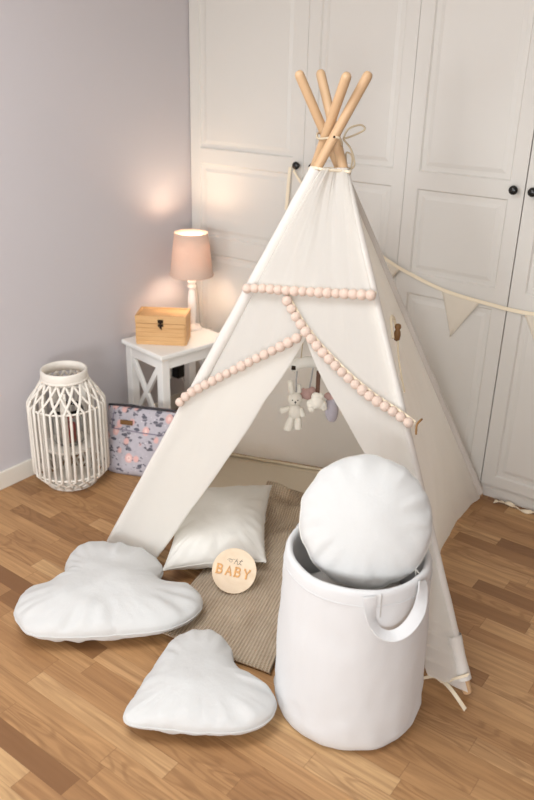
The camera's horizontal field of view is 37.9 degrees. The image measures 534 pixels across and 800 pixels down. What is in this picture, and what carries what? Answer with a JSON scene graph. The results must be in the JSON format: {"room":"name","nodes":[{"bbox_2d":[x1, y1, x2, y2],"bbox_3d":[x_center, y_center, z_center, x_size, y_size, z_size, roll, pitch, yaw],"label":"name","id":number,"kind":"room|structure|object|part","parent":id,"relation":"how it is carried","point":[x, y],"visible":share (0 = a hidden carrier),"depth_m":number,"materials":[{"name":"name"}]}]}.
{"room":"children's room","nodes":[
{"label":"children's room","id":0,"kind":"room"},
{"bbox_2d":[0,0,191,471],"bbox_3d":[-2.444,-0.135,1.293,0.100,2.550,8.320,18,28,32],"label":"wall","id":1,"kind":"structure","parent":0,"point":[95,127],"depth_m":3.35,"materials":[{"name":"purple paint"}]},
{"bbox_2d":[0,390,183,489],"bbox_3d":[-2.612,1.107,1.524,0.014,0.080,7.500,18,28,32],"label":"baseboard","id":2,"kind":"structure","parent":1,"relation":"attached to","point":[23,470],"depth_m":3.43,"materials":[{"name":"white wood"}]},
{"bbox_2d":[172,365,184,391],"bbox_3d":[-0.457,-0.072,4.139,0.058,0.253,0.083,18,28,32],"label":"plug","id":3,"kind":"object","parent":1,"relation":"attached to","point":[178,372],"visible":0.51,"depth_m":4.08,"materials":[{"name":"black plastic"}]},
{"bbox_2d":[0,407,533,799],"bbox_3d":[-0.826,1.593,0.719,4.200,0.080,8.320,18,28,32],"label":"floor","id":4,"kind":"structure","parent":0,"point":[64,734],"depth_m":2.25,"materials":[{"name":"brown wood"}]},
{"bbox_2d":[26,360,109,490],"bbox_3d":[-0.858,0.110,3.362,0.331,0.531,0.331,15,27,27],"label":"lantern","id":5,"kind":"object","parent":4,"relation":"on","point":[68,477],"visible":0.98,"depth_m":3.29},
{"bbox_2d":[50,400,86,446],"bbox_3d":[-0.858,0.104,3.359,0.156,0.169,0.156,18,28,32],"label":"glass candle holder","id":6,"kind":"object","parent":5,"relation":"on","point":[72,408],"visible":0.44,"depth_m":3.31,"materials":[{"name":"white"}]},
{"bbox_2d":[13,541,202,642],"bbox_3d":[-0.541,0.656,2.600,0.590,0.147,0.537,18,28,32],"label":"pillow","id":7,"kind":"object","parent":4,"relation":"on","point":[106,591],"visible":1,"depth_m":2.51,"materials":[{"name":"white fabric"}]},
{"bbox_2d":[104,403,176,476],"bbox_3d":[-0.555,0.183,3.513,0.390,0.283,0.171,7,24,12],"label":"floral bag","id":8,"kind":"object","parent":4,"relation":"on","point":[135,432],"visible":0.69,"depth_m":3.49,"materials":[{"name":"purple fabric"}]},
{"bbox_2d":[122,328,218,408],"bbox_3d":[-0.439,-0.067,3.833,0.420,0.500,0.318,-20,31,-40],"label":"side table","id":9,"kind":"object","parent":4,"relation":"on","point":[200,343],"visible":0.39,"depth_m":3.66,"materials":[{"name":"white paint"}]},
{"bbox_3d":[-0.652,-0.049,3.807,0.042,0.478,0.042,-20,31,-40],"label":"leg","id":10,"kind":"part","parent":9,"relation":"part of","materials":[{"name":"white paint"}]},
{"bbox_2d":[135,306,190,345],"bbox_3d":[-0.490,-0.349,3.675,0.238,0.140,0.156,3,24,2],"label":"wooden box","id":11,"kind":"object","parent":9,"relation":"on","point":[153,325],"visible":1,"depth_m":3.62,"materials":[{"name":"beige wood"}]},
{"bbox_3d":[-0.488,-0.398,3.658,0.238,0.036,0.148,3,24,2],"label":"box lid","id":12,"kind":"part","parent":11,"relation":"part of","materials":[{"name":"orange wood"}]},
{"bbox_3d":[-0.481,0.026,3.644,0.042,0.478,0.042,-20,31,-40],"label":"leg","id":13,"kind":"part","parent":9,"relation":"part of","materials":[{"name":"white paint"}]},
{"bbox_3d":[-0.398,-0.140,4.031,0.042,0.478,0.042,-20,31,-40],"label":"leg","id":14,"kind":"part","parent":9,"relation":"part of","materials":[{"name":"white paint"}]},
{"bbox_2d":[170,229,213,330],"bbox_3d":[-0.366,-0.575,3.780,0.213,0.478,0.213,18,28,32],"label":"table lamp","id":15,"kind":"object","parent":9,"relation":"on","point":[191,262],"visible":0.98,"depth_m":3.67,"materials":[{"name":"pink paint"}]},
{"bbox_3d":[-0.362,-0.700,3.726,0.210,0.206,0.210,18,28,32],"label":"lamp shade","id":16,"kind":"part","parent":15,"relation":"part of","materials":[{"name":"pink fabric"}]},
{"bbox_3d":[-0.365,-0.609,3.765,0.213,0.009,0.213,18,28,32],"label":"shade trim","id":17,"kind":"part","parent":15,"relation":"part of","materials":[{"name":"fabric"}]},
{"bbox_3d":[-0.313,-0.478,3.820,0.083,0.271,0.014,0,24,-2],"label":"power cord","id":18,"kind":"part","parent":15,"relation":"part of","materials":[{"name":"white plastic"}]},
{"bbox_2d":[123,629,276,735],"bbox_3d":[-0.155,0.827,2.255,0.396,0.128,0.421,9,25,17],"label":"heart pillow","id":19,"kind":"object","parent":4,"relation":"on","point":[195,687],"visible":1,"depth_m":2.17,"materials":[{"name":"white fabric"}]},
{"bbox_2d":[174,456,318,535],"bbox_3d":[0.117,0.491,3.196,1.078,0.010,0.928,8,24,15],"label":"floor mat","id":20,"kind":"object","parent":4,"relation":"on","point":[236,471],"visible":0.16,"depth_m":3.53,"materials":[{"name":"beige fabric"}]},
{"bbox_2d":[162,485,271,570],"bbox_3d":[-0.174,0.474,2.964,0.366,0.185,0.534,2,24,2],"label":"square cushion","id":21,"kind":"object","parent":20,"relation":"on","point":[223,518],"visible":0.77,"depth_m":2.86,"materials":[{"name":"beige fabric"}]},
{"bbox_2d":[162,481,303,674],"bbox_3d":[0.013,0.559,2.889,0.417,0.117,1.078,10,25,19],"label":"rug","id":22,"kind":"object","parent":20,"relation":"on","point":[247,620],"visible":0.37,"depth_m":2.68,"materials":[{"name":"beige fabric"}]},
{"bbox_2d":[212,548,256,593],"bbox_3d":[-0.115,0.598,2.721,0.156,0.132,0.090,-2,24,-7],"label":"wooden disc","id":23,"kind":"object","parent":22,"relation":"on","point":[234,570],"visible":1,"depth_m":2.72,"materials":[{"name":"brown wood"}]},
{"bbox_2d":[107,69,482,710],"bbox_3d":[0.140,-0.211,2.678,1.386,1.708,1.301,8,24,15],"label":"teepee","id":24,"kind":"object","parent":4,"relation":"on","point":[323,282],"visible":0.94,"depth_m":2.48,"materials":[{"name":"white fabric"}]},
{"bbox_3d":[0.374,-0.303,3.254,0.934,1.410,0.890,-9,26,-22],"label":"panel","id":25,"kind":"part","parent":24,"relation":"part of","materials":[{"name":"beige fabric"}]},
{"bbox_2d":[289,344,316,372],"bbox_3d":[0.191,-0.376,2.662,0.218,0.668,0.084,1,23,-1],"label":"bar","id":26,"kind":"object","parent":24,"relation":"hanging from","point":[302,362],"visible":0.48,"depth_m":2.77,"materials":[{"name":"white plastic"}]},
{"bbox_2d":[279,371,305,431],"bbox_3d":[0.096,-0.003,2.865,0.099,0.254,0.055,1,23,-1],"label":"plush bunny","id":27,"kind":"object","parent":26,"relation":"hanging from","point":[295,412],"visible":1,"depth_m":2.87},
{"bbox_2d":[300,368,315,399],"bbox_3d":[0.152,-0.063,2.876,0.075,0.137,0.038,1,23,-1],"label":"heart","id":28,"kind":"object","parent":26,"relation":"hanging from","point":[306,393],"visible":0.7,"depth_m":2.88,"materials":[{"name":"pink fabric"}]},
{"bbox_2d":[306,371,326,411],"bbox_3d":[0.179,-0.029,2.761,0.075,0.160,0.042,1,23,-1],"label":"hanging cloud toy","id":29,"kind":"object","parent":26,"relation":"hanging from","point":[316,401],"visible":1,"depth_m":2.76,"materials":[{"name":"white fabric"}]},
{"bbox_2d":[324,392,337,421],"bbox_3d":[0.234,-0.007,2.808,0.052,0.188,0.048,-13,27,-30],"label":"plush whale","id":30,"kind":"object","parent":26,"relation":"hanging from","point":[331,413],"visible":0.77,"depth_m":2.81,"materials":[{"name":"purple fabric"}]},
{"bbox_3d":[0.155,-0.516,2.381,0.398,0.374,0.119,11,25,20],"label":"panel","id":31,"kind":"part","parent":24,"relation":"part of","materials":[{"name":"beige fabric"}]},
{"bbox_3d":[0.250,-0.131,2.356,0.469,0.312,0.010,18,28,32],"label":"pompom trim","id":32,"kind":"part","parent":24,"relation":"part of","materials":[{"name":"pink wood"}]},
{"bbox_3d":[0.496,-0.041,2.664,0.593,1.414,1.214,8,24,14],"label":"panel","id":33,"kind":"part","parent":24,"relation":"part of","materials":[{"name":"beige fabric"}]},
{"bbox_2d":[189,0,421,374],"bbox_3d":[0.259,-1.025,3.746,1.162,2.360,0.637,18,28,32],"label":"wardrobe","id":34,"kind":"object","parent":4,"relation":"on","point":[251,120],"visible":0.47,"depth_m":3.42,"materials":[{"name":"white wood"}]},
{"bbox_3d":[-0.103,-1.026,3.669,0.659,2.273,0.020,18,28,32],"label":"door","id":35,"kind":"part","parent":34,"relation":"part of","materials":[{"name":"white wood"}]},
{"bbox_3d":[0.131,-1.037,3.440,0.035,0.035,0.037,18,28,32],"label":"knob","id":36,"kind":"part","parent":34,"relation":"part of","materials":[{"name":"black metal"}]},
{"bbox_3d":[0.365,-0.878,3.357,0.499,2.273,0.020,18,28,32],"label":"door","id":37,"kind":"part","parent":34,"relation":"part of","materials":[{"name":"white wood"}]},
{"bbox_2d":[284,167,533,339],"bbox_3d":[0.902,-0.505,3.051,2.048,0.643,0.026,18,28,32],"label":"garland","id":38,"kind":"object","parent":34,"relation":"hanging from","point":[458,307],"visible":0.51,"depth_m":3.21,"materials":[{"name":"fabric"}]},
{"bbox_2d":[274,523,432,749],"bbox_3d":[0.242,0.641,2.207,0.438,0.528,0.436,11,25,20],"label":"storage basket","id":39,"kind":"object","parent":4,"relation":"on","point":[350,663],"visible":0.81,"depth_m":2.04,"materials":[{"name":"white fabric"}]},
{"bbox_2d":[310,571,401,589],"bbox_3d":[0.241,0.670,2.222,0.344,0.377,0.344,18,28,32],"label":"cushion","id":40,"kind":"object","parent":39,"relation":"in","point":[319,575],"visible":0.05,"depth_m":2.21,"materials":[{"name":"grey fabric"}]},
{"bbox_2d":[299,454,432,589],"bbox_3d":[0.262,0.322,2.074,0.346,0.302,0.252,-1,24,-6],"label":"round pillow","id":41,"kind":"object","parent":39,"relation":"in","point":[366,522],"visible":0.99,"depth_m":2.02,"materials":[{"name":"white fabric"}]},
{"bbox_3d":[0.336,0.532,1.949,0.188,0.120,0.075,-9,26,-23],"label":"strap handle","id":42,"kind":"part","parent":39,"relation":"part of","materials":[{"name":"white fabric"}]},
{"bbox_2d":[395,0,533,510],"bbox_3d":[1.129,-0.750,3.167,0.998,2.360,0.637,18,28,32],"label":"wardrobe","id":43,"kind":"object","parent":4,"relation":"on","point":[467,229],"visible":0.87,"depth_m":3.07,"materials":[{"name":"white wood"}]},
{"bbox_3d":[1.169,-0.624,2.822,0.497,2.273,0.020,18,28,32],"label":"door","id":44,"kind":"part","parent":43,"relation":"part of","materials":[{"name":"white wood"}]},
{"bbox_3d":[0.924,-0.786,2.912,0.035,0.035,0.037,18,28,32],"label":"knob","id":45,"kind":"part","parent":43,"relation":"part of","materials":[{"name":"black metal"}]},
{"bbox_3d":[0.983,-0.768,2.873,0.035,0.035,0.037,18,28,32],"label":"knob","id":46,"kind":"part","parent":43,"relation":"part of","materials":[{"name":"black metal"}]},
{"bbox_2d":[494,499,533,513],"bbox_3d":[1.132,0.479,3.275,0.358,0.020,0.030,17,28,32],"label":"strip","id":47,"kind":"object","parent":4,"relation":"on","point":[511,504],"visible":1,"depth_m":3.32,"materials":[{"name":"beige fabric"}]}
]}

